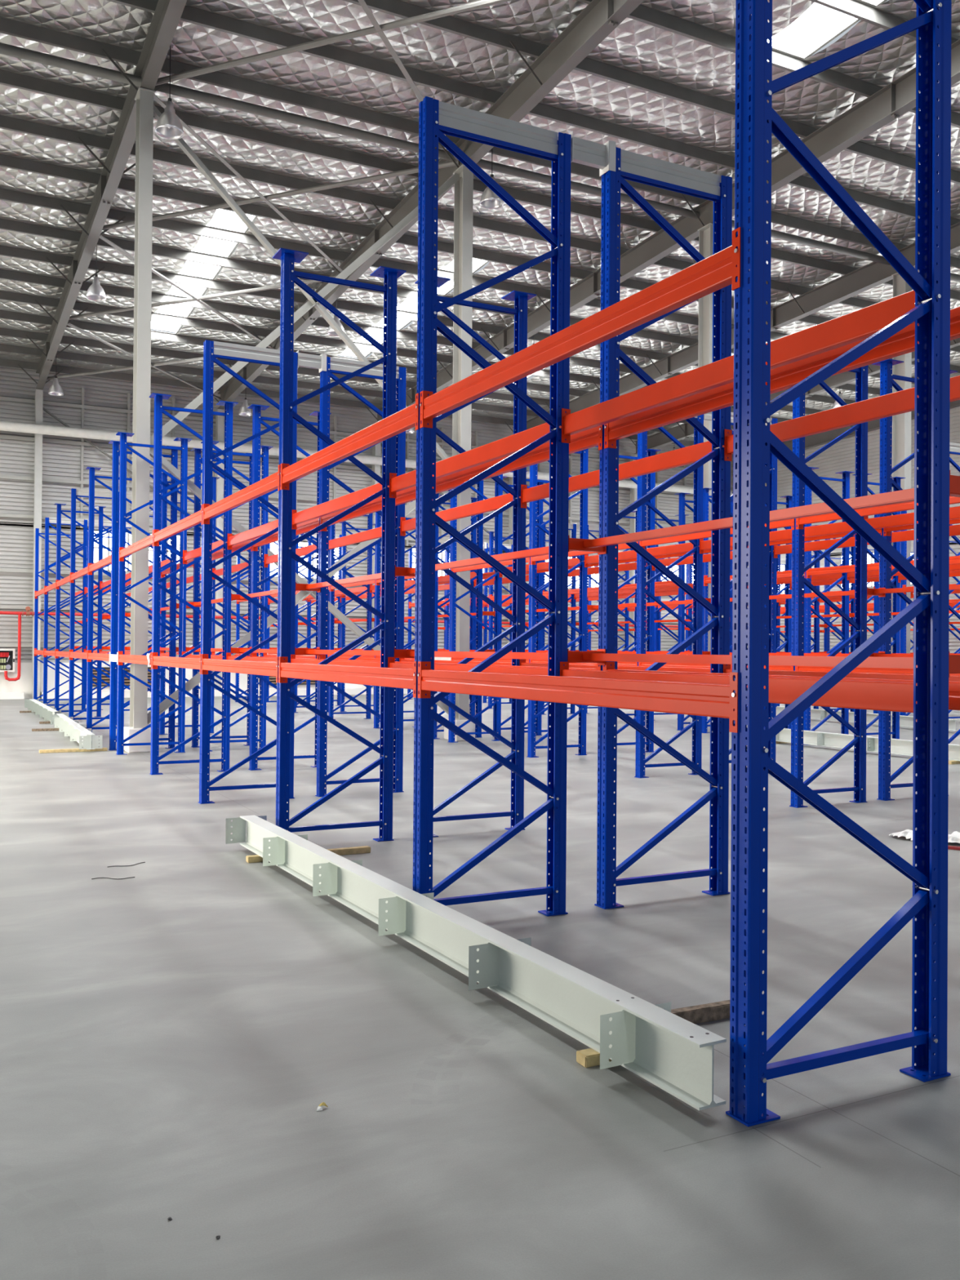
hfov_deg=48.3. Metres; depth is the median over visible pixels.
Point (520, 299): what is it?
storage rack
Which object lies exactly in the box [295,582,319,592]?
spacer
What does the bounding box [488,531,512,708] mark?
storage rack
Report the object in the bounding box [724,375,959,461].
crossbar
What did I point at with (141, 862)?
wire offcut
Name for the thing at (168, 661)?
crossbar
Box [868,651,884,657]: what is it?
spacer
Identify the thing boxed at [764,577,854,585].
crossbar
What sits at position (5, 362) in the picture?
roof purlin
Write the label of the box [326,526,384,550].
crossbar
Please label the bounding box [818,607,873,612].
crossbar
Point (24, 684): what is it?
wall
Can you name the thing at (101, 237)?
brace
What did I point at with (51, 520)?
tie beam
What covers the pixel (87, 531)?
storage rack
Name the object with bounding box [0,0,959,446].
ceiling
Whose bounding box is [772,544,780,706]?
storage rack
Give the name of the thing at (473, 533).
storage rack
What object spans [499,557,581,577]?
crossbar
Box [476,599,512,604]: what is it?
crossbar
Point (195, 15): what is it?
purlin
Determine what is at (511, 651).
rail
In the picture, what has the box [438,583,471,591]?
crossbar
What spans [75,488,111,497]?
tie beam
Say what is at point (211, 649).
rail
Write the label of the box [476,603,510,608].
crossbar
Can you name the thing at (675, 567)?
window
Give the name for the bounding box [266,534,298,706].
storage rack
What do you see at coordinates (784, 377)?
crossbar
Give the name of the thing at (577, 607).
rail
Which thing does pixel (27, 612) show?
pipe
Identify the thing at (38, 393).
wall column
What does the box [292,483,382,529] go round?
crossbar
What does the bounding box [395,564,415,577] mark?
spacer
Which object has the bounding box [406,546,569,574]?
rail
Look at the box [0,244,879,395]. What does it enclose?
roof purlin
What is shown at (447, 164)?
brace
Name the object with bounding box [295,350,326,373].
tie beam
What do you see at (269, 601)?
crossbar
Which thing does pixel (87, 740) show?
steel i-beam
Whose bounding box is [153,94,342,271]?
brace
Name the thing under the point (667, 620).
rail
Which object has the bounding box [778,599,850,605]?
crossbar
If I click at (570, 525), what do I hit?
tie beam
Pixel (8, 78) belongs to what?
purlin
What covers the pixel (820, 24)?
skylight
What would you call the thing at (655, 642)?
storage rack
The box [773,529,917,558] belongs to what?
crossbar
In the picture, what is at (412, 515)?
tie beam
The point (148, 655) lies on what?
scrap
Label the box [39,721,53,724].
block
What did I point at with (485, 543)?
tie beam
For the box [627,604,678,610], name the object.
crossbar
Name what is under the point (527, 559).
crossbar
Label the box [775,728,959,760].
steel i-beam
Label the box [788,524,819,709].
storage rack
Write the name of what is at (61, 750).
block
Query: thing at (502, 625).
rail
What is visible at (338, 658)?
crossbar
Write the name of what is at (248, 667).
crossbar
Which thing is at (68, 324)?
brace
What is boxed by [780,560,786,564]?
tie beam
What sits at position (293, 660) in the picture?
crossbar
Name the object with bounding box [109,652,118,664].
plate
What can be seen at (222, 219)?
skylight
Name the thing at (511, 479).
wall column
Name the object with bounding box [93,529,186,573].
window
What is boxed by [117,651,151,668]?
crossbar
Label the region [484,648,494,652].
spacer
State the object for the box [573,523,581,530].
tie beam
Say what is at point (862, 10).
roof purlin
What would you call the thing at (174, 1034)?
floor
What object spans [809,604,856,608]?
crossbar
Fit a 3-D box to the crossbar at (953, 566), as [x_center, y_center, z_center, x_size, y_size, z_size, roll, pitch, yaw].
[7.051,-1.156,17.583,0.062,0.207,2.708,1,-1,-27]
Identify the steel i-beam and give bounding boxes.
[24,698,61,721]
[50,713,102,749]
[225,814,726,1111]
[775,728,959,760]
[776,706,955,731]
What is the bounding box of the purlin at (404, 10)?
[342,0,959,184]
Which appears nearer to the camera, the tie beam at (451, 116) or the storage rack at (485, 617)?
the tie beam at (451, 116)
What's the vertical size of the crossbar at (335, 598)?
0.207 m
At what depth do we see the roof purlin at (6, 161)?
22.05 m
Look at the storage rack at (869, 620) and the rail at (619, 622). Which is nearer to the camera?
the rail at (619, 622)
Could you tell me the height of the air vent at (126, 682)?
0.600 m
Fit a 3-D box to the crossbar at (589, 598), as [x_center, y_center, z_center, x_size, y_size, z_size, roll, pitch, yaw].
[2.840,-1.097,28.540,0.062,0.207,2.708,1,-1,-27]
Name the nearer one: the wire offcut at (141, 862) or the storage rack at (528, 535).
the wire offcut at (141, 862)
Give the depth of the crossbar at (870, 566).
17.70 m
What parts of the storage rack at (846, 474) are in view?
plate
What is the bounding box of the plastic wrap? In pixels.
[888,829,959,843]
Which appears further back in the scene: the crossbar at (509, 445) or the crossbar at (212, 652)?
the crossbar at (212, 652)
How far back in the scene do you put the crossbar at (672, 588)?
23.30 m
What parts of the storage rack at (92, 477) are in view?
plate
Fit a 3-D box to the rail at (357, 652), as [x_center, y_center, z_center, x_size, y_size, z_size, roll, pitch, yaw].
[-1.235,0.120,10.255,0.050,0.046,2.694,1,-1,-27]
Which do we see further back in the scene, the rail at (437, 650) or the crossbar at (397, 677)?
the rail at (437, 650)
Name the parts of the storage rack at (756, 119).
plate, plate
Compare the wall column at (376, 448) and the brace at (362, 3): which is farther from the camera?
the wall column at (376, 448)
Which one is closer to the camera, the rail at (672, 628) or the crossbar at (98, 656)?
the crossbar at (98, 656)
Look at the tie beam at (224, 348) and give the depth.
11.17 m
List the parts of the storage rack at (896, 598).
plate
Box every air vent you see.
[92,666,159,686]
[258,675,326,684]
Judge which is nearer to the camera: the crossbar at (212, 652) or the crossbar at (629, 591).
the crossbar at (212, 652)
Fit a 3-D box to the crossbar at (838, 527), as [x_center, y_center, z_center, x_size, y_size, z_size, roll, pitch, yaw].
[3.462,-1.224,12.671,0.062,0.207,2.708,1,-1,-27]
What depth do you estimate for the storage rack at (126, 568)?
24.49 m
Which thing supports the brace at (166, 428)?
attached to the steel column at (464, 187)
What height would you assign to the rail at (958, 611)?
0.046 m
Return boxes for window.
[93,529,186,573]
[259,541,346,580]
[412,546,484,580]
[545,556,599,589]
[661,563,694,583]
[772,564,803,593]
[840,551,913,588]
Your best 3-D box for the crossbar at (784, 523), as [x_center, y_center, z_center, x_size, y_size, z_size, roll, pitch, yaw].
[2.644,-1.234,12.251,0.062,0.207,2.708,1,-1,-27]
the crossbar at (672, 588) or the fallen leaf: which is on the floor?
the fallen leaf
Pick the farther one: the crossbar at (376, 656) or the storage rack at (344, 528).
the storage rack at (344, 528)
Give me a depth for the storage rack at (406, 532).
24.69 m
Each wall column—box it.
[31,389,43,698]
[213,408,224,689]
[371,442,380,688]
[507,476,513,643]
[629,454,637,649]
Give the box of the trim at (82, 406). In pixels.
[0,386,733,650]
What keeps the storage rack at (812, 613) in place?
on the floor
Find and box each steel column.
[123,87,155,752]
[444,164,475,741]
[690,222,715,732]
[890,272,913,716]
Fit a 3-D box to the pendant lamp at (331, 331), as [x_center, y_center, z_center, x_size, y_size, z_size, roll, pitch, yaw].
[-3.442,-8.166,25.693,0.420,1.655,0.420,1,-1,-27]
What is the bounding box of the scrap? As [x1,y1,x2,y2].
[146,653,150,666]
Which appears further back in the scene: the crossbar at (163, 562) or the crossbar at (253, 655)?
the crossbar at (163, 562)
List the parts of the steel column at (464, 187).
cap plate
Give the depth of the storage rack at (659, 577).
34.61 m
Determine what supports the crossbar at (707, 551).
attached to the storage rack at (773, 460)
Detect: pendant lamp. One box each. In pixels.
[48,375,63,395]
[85,245,106,301]
[155,45,183,139]
[238,397,252,416]
[327,299,344,336]
[405,426,414,433]
[480,148,503,208]
[832,391,844,408]
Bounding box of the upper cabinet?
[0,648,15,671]
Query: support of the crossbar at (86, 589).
attached to the storage rack at (47, 524)
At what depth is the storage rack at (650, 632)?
16.84 m
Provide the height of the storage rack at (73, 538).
4.735 m
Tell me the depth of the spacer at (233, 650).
13.85 m
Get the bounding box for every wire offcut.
[91,876,134,879]
[107,862,145,866]
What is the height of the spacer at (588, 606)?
0.100 m
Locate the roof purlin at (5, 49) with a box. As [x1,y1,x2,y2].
[0,42,959,281]
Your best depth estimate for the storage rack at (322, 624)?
11.69 m
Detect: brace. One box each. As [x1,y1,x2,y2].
[43,407,191,515]
[46,348,272,379]
[66,323,222,400]
[68,275,346,319]
[99,235,274,349]
[102,160,459,230]
[147,500,415,724]
[150,173,462,444]
[150,447,448,715]
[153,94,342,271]
[153,104,448,459]
[155,0,512,85]
[357,0,457,160]
[380,442,503,543]
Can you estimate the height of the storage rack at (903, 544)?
4.745 m
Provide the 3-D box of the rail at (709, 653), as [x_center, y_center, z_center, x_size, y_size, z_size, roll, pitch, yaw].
[3.600,0.177,12.736,0.050,0.046,2.694,1,-1,-27]
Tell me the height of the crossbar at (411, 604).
0.207 m
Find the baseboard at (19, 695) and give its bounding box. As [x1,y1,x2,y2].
[0,688,438,699]
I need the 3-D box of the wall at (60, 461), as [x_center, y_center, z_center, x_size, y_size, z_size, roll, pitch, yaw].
[-6.174,-3.695,36.449,38.600,9.100,0.110,1,-1,-27]
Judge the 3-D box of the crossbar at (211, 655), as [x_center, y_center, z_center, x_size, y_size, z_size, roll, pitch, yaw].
[-3.585,0.276,15.194,0.067,0.207,2.708,1,-1,-27]
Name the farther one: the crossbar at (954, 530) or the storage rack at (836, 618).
the storage rack at (836, 618)
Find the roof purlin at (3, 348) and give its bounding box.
[0,343,671,431]
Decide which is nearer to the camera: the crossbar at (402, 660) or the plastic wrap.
the plastic wrap
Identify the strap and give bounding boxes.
[947,845,959,850]
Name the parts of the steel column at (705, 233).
cap plate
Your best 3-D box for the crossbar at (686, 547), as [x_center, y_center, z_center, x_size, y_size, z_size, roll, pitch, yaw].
[2.215,-1.214,15.103,0.062,0.207,2.708,1,-1,-27]
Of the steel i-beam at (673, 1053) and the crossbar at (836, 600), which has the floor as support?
the steel i-beam at (673, 1053)
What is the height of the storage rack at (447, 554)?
4.735 m
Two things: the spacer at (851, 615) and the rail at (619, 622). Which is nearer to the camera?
the spacer at (851, 615)
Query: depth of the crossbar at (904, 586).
23.19 m
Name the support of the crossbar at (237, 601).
attached to the storage rack at (237, 606)
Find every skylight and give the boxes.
[151,208,257,334]
[333,253,498,357]
[767,0,887,61]
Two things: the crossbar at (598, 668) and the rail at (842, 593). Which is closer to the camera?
the crossbar at (598, 668)
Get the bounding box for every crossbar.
[34,588,44,598]
[34,648,44,656]
[43,648,55,657]
[44,579,56,594]
[55,648,69,657]
[56,575,70,589]
[69,649,87,662]
[70,566,88,582]
[75,590,82,595]
[84,585,97,594]
[87,649,109,662]
[88,551,111,574]
[98,648,109,653]
[99,579,111,589]
[102,586,111,593]
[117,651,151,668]
[119,529,153,561]
[124,579,131,586]
[125,572,131,580]
[148,559,169,573]
[149,653,168,656]
[151,652,200,674]
[152,504,202,546]
[160,558,194,577]
[160,650,191,654]
[166,580,179,588]
[182,539,223,564]
[182,651,222,659]
[186,573,201,583]
[200,653,278,682]
[202,464,279,524]
[209,539,252,560]
[210,654,250,657]
[211,651,247,656]
[212,562,248,579]
[226,519,278,549]
[226,653,275,662]
[236,596,262,604]
[251,653,318,659]
[252,517,319,551]
[263,653,315,658]
[264,544,316,567]
[267,598,277,604]
[278,656,416,697]
[280,392,418,489]
[290,654,382,666]
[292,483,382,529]
[307,594,341,601]
[310,597,337,604]
[319,654,413,663]
[320,485,416,531]
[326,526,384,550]
[329,654,374,657]
[330,579,375,591]
[334,586,367,595]
[334,657,395,661]
[340,593,374,602]
[342,589,381,597]
[369,579,415,592]
[375,576,415,585]
[375,655,414,659]
[380,587,415,596]
[387,657,551,675]
[389,422,549,498]
[399,657,514,665]
[400,493,512,536]
[408,598,445,608]
[417,661,737,733]
[419,226,740,428]
[431,425,602,500]
[431,657,600,670]
[436,569,494,585]
[438,571,476,582]
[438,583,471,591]
[450,557,529,573]
[451,657,528,662]
[473,574,536,586]
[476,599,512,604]
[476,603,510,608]
[484,600,528,606]
[489,593,528,600]
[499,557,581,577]
[520,440,711,508]
[520,658,713,672]
[525,563,599,574]
[525,594,571,600]
[529,659,637,666]
[530,541,638,564]
[542,586,598,596]
[560,662,917,721]
[561,290,919,444]
[568,562,647,577]
[568,597,598,602]
[573,589,635,599]
[584,542,693,567]
[586,593,631,599]
[587,607,625,611]
[602,662,959,710]
[604,306,959,448]
[617,549,711,564]
[617,580,679,591]
[617,591,678,599]
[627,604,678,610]
[638,662,793,671]
[639,518,794,548]
[652,551,733,570]
[654,583,693,591]
[654,590,678,593]
[659,606,693,611]
[699,521,853,553]
[703,569,804,586]
[723,663,959,681]
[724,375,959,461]
[729,528,881,550]
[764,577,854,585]
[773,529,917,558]
[776,573,841,582]
[776,597,813,601]
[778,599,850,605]
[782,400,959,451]
[790,576,893,589]
[795,496,959,529]
[795,666,959,675]
[805,559,917,577]
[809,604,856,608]
[811,586,875,593]
[817,595,872,601]
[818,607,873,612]
[829,591,913,599]
[847,564,959,580]
[863,506,959,528]
[866,569,959,577]
[866,600,913,607]
[883,519,959,536]
[897,571,959,582]
[902,583,956,594]
[949,524,959,536]
[949,555,959,564]
[949,599,959,604]
[951,589,959,592]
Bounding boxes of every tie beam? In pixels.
[48,517,84,524]
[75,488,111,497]
[85,519,98,527]
[102,520,131,527]
[126,492,132,499]
[149,493,180,502]
[211,341,279,363]
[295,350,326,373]
[311,533,339,538]
[328,356,399,378]
[405,511,415,518]
[435,101,557,154]
[483,542,486,548]
[488,542,511,548]
[545,521,573,528]
[557,130,615,176]
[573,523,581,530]
[587,524,599,530]
[617,149,719,195]
[703,411,714,421]
[730,412,771,425]
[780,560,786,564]
[866,544,874,549]
[949,442,959,452]
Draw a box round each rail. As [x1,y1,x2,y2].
[151,647,168,650]
[160,606,177,611]
[193,598,234,605]
[195,648,222,651]
[239,648,277,653]
[240,589,299,599]
[305,572,383,589]
[305,649,382,655]
[335,619,366,622]
[380,616,414,620]
[405,650,551,659]
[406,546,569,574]
[437,613,477,617]
[437,649,475,651]
[482,625,511,627]
[507,606,579,613]
[509,650,578,652]
[582,488,914,548]
[582,653,917,668]
[586,621,631,624]
[592,600,693,608]
[617,651,692,654]
[631,627,678,630]
[645,619,691,622]
[708,591,856,602]
[708,652,849,656]
[776,613,841,618]
[776,625,813,627]
[776,652,841,653]
[822,623,873,626]
[822,629,873,631]
[853,609,959,616]
[873,584,959,594]
[873,653,913,657]
[891,653,959,654]
[948,622,959,624]
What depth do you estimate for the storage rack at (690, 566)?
31.79 m
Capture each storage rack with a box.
[33,528,71,700]
[43,517,87,710]
[53,503,105,716]
[68,488,119,724]
[85,466,150,732]
[85,530,111,704]
[101,525,131,710]
[108,440,181,750]
[115,431,191,755]
[124,510,152,711]
[146,500,181,723]
[149,392,238,774]
[159,472,219,734]
[191,448,252,747]
[198,339,297,804]
[200,440,273,751]
[235,543,270,702]
[247,404,331,770]
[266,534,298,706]
[271,248,406,841]
[294,525,330,712]
[297,546,311,701]
[306,534,342,705]
[315,356,406,796]
[328,513,372,719]
[338,521,382,711]
[373,501,415,728]
[382,517,415,713]
[407,549,415,699]
[413,96,571,915]
[414,276,536,837]
[431,480,483,738]
[435,494,478,726]
[444,545,470,699]
[444,550,471,697]
[447,474,502,742]
[482,542,514,702]
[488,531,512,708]
[493,475,547,735]
[511,471,549,733]
[527,448,588,757]
[528,534,551,702]
[542,521,576,714]
[567,568,580,650]
[586,524,616,713]
[587,566,598,650]
[594,146,732,909]
[595,445,661,752]
[613,511,636,717]
[617,562,629,650]
[634,413,703,777]
[634,559,661,650]
[646,512,687,715]
[653,543,678,651]
[674,492,694,730]
[685,564,693,650]
[688,555,693,651]
[702,488,733,733]
[720,417,777,763]
[725,0,951,1126]
[729,499,766,709]
[764,495,791,728]
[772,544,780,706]
[772,561,786,652]
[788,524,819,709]
[789,365,867,808]
[796,552,819,652]
[803,466,854,745]
[823,554,850,651]
[824,535,856,711]
[852,473,906,738]
[866,549,874,634]
[871,358,957,800]
[873,514,890,713]
[899,510,917,715]
[913,528,918,649]
[948,451,959,743]
[948,524,959,718]
[948,537,959,653]
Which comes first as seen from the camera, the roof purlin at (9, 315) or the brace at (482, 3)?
the brace at (482, 3)
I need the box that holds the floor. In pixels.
[0,693,959,1279]
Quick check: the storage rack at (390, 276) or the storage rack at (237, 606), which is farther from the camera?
the storage rack at (237, 606)
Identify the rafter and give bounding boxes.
[17,0,186,390]
[213,0,644,409]
[364,39,959,422]
[505,222,959,431]
[628,337,959,454]
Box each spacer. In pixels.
[102,615,111,619]
[102,646,110,649]
[176,602,190,608]
[185,647,200,652]
[186,600,200,607]
[231,593,252,600]
[231,646,252,654]
[294,647,319,656]
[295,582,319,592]
[394,647,414,657]
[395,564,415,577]
[482,610,496,616]
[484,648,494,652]
[567,648,605,665]
[568,535,606,555]
[586,604,598,610]
[702,650,711,654]
[848,612,854,617]
[866,586,885,596]
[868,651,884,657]
[948,651,959,677]
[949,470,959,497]
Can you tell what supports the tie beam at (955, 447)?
attached to the storage rack at (955, 538)
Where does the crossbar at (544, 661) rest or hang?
attached to the storage rack at (642, 583)
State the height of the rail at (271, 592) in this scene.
0.046 m
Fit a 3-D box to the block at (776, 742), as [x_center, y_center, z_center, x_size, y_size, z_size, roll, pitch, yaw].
[5.297,1.773,18.668,0.501,0.044,0.093,1,-1,-27]
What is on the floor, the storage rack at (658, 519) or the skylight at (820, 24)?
the storage rack at (658, 519)
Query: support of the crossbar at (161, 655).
attached to the storage rack at (92, 477)
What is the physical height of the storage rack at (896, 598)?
4.745 m
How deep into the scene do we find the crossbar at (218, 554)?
14.91 m
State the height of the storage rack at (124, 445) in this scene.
4.745 m
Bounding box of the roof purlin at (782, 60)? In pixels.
[576,0,959,128]
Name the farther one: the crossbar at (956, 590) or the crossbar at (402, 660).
the crossbar at (956, 590)
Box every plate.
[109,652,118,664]
[434,657,451,660]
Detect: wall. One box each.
[0,366,733,662]
[0,662,380,698]
[746,406,959,653]
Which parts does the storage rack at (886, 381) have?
plate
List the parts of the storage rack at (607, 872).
plate, plate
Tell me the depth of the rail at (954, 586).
11.18 m
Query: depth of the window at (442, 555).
38.84 m
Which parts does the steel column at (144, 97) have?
cap plate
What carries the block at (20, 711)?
on the floor
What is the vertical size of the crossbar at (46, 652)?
0.207 m
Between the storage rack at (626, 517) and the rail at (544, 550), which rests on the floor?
the storage rack at (626, 517)
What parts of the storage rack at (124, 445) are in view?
plate, plate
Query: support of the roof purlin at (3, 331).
attached to the rafter at (599, 18)
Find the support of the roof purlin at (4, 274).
attached to the rafter at (599, 18)
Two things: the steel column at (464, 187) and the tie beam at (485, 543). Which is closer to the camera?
the steel column at (464, 187)
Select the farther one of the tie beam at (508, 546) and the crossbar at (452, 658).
the tie beam at (508, 546)
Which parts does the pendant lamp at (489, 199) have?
lamp shade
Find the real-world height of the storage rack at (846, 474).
4.745 m
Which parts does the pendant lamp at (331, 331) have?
lamp shade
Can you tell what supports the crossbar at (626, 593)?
attached to the storage rack at (588, 531)
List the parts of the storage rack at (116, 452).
plate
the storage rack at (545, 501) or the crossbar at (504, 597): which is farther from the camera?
the crossbar at (504, 597)
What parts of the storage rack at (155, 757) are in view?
plate, plate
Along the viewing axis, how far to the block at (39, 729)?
20.07 m
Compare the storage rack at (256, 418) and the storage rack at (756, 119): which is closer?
the storage rack at (756, 119)
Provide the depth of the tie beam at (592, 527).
27.01 m
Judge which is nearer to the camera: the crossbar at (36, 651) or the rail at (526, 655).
the rail at (526, 655)
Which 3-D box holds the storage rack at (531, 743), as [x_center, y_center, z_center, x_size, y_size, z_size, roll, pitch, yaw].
[1.177,-0.630,16.105,1.074,4.745,0.234,1,-1,-27]
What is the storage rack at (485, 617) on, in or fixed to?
on the floor
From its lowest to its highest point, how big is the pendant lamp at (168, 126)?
1.655 m
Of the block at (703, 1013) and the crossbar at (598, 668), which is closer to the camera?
the block at (703, 1013)
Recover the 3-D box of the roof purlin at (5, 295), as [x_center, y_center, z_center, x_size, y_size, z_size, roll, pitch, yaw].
[-3.143,-8.351,30.646,38.600,0.200,0.120,1,-1,-27]
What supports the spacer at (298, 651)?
attached to the storage rack at (209, 357)
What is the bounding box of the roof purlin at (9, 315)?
[0,310,791,422]
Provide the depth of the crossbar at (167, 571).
18.83 m
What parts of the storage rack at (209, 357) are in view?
plate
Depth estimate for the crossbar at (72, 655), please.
20.13 m
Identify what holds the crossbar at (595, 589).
attached to the storage rack at (626, 517)
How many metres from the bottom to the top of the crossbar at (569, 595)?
0.207 m
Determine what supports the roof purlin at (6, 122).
attached to the rafter at (599, 18)
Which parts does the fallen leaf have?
blade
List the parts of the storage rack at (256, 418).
plate, plate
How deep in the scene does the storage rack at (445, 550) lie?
34.21 m
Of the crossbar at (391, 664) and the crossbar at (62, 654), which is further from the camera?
the crossbar at (62, 654)
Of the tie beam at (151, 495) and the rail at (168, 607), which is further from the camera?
the tie beam at (151, 495)
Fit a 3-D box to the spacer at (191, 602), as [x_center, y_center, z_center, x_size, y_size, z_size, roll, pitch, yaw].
[-4.350,-0.543,16.342,0.272,0.100,0.090,1,-1,-27]
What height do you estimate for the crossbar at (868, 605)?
0.207 m
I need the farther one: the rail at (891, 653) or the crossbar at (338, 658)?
the rail at (891, 653)
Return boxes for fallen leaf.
[316,1102,328,1111]
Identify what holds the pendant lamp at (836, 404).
hanging from the ceiling
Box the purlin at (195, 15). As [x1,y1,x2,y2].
[106,0,959,226]
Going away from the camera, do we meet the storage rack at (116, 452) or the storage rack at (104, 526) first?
the storage rack at (116, 452)
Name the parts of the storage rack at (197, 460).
plate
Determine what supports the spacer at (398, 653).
attached to the storage rack at (390, 276)
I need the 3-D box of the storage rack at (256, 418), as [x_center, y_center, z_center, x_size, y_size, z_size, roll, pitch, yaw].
[-2.543,-0.674,14.197,1.074,4.745,0.234,1,-1,-27]
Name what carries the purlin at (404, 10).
attached to the rafter at (599, 18)
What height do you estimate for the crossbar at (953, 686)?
0.207 m
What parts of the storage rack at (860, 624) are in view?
plate, plate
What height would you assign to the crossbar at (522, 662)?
0.207 m
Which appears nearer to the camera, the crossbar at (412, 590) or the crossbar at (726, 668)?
the crossbar at (726, 668)
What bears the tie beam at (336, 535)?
attached to the storage rack at (308, 610)
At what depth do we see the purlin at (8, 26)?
17.78 m
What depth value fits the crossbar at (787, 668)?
12.42 m
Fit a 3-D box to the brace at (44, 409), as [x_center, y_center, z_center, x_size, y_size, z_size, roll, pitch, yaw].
[-10.951,-5.258,33.686,5.293,3.549,0.090,1,-1,-27]
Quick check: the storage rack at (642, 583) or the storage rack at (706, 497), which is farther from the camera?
the storage rack at (706, 497)
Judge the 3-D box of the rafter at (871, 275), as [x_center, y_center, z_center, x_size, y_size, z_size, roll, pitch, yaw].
[10.838,-8.593,21.219,1.264,2.255,41.821,1,-1,-27]
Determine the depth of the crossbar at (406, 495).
10.19 m
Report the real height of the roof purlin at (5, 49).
0.150 m
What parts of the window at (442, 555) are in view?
frame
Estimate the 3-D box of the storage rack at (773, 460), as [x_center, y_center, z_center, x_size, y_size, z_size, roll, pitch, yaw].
[3.541,-0.622,14.245,0.988,4.735,0.114,1,-1,-27]
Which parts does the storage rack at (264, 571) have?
plate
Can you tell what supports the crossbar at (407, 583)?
attached to the storage rack at (378, 517)
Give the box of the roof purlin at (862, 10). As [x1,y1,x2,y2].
[808,0,958,44]
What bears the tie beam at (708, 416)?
attached to the storage rack at (773, 460)
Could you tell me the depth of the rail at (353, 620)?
25.49 m
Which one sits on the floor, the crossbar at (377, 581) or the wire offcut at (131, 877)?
the wire offcut at (131, 877)
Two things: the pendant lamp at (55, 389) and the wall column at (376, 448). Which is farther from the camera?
the wall column at (376, 448)
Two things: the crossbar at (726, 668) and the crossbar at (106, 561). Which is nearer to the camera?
the crossbar at (726, 668)
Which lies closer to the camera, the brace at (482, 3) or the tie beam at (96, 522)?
the brace at (482, 3)
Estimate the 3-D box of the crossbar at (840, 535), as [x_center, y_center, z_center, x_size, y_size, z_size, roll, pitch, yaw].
[3.760,-1.221,12.823,0.062,0.207,2.708,1,-1,-27]
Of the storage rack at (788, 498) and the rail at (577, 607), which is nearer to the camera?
the rail at (577, 607)
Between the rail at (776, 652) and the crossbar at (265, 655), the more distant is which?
the rail at (776, 652)
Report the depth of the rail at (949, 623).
23.38 m
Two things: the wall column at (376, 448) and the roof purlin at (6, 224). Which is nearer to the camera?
the roof purlin at (6, 224)
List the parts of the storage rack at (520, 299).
plate, plate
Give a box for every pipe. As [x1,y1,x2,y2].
[0,420,733,495]
[0,606,685,680]
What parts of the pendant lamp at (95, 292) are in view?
lamp shade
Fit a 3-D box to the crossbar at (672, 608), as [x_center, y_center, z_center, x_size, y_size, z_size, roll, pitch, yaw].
[6.428,-1.029,33.453,0.062,0.207,2.708,1,-1,-27]
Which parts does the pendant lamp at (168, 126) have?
lamp shade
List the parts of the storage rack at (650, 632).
plate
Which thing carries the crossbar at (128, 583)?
attached to the storage rack at (150, 508)
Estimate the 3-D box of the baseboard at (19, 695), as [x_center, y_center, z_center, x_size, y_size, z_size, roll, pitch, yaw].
[-6.047,1.753,36.075,38.600,0.200,0.430,1,-1,-27]
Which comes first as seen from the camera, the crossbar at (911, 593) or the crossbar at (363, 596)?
the crossbar at (911, 593)
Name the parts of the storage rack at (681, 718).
plate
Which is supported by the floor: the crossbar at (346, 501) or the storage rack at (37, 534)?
the storage rack at (37, 534)
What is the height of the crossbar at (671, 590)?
0.207 m
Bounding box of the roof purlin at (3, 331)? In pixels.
[0,327,733,429]
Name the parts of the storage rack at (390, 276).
plate, plate, plate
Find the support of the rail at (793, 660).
attached to the spacer at (953, 660)
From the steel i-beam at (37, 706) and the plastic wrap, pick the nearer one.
the plastic wrap
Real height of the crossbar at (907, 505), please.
0.207 m
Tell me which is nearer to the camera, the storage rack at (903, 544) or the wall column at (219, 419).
the storage rack at (903, 544)
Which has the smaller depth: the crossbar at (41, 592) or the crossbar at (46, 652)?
the crossbar at (46, 652)
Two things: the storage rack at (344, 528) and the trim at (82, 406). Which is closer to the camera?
the storage rack at (344, 528)
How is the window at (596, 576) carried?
in the wall at (60, 461)
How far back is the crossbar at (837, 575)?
19.34 m
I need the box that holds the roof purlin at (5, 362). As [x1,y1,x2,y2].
[0,358,693,445]
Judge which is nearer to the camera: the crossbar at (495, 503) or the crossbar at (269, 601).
the crossbar at (495, 503)
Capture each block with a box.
[19,711,35,712]
[31,727,86,731]
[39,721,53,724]
[39,747,107,753]
[245,845,370,862]
[576,1048,611,1067]
[671,1000,729,1023]
[775,741,788,743]
[948,760,959,764]
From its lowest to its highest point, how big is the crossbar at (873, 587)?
0.207 m
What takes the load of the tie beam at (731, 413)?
attached to the storage rack at (773, 460)
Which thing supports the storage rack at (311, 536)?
on the floor
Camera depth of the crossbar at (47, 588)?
25.13 m
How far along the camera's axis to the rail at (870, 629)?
33.73 m
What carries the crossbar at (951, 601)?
attached to the storage rack
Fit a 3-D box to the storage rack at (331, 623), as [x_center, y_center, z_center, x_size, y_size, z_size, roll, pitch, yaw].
[-2.902,-0.590,24.057,0.988,4.735,0.114,1,-1,-27]
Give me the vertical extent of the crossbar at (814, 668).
0.207 m
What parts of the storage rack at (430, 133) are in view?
plate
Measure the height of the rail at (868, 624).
0.046 m
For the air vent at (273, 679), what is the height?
0.600 m

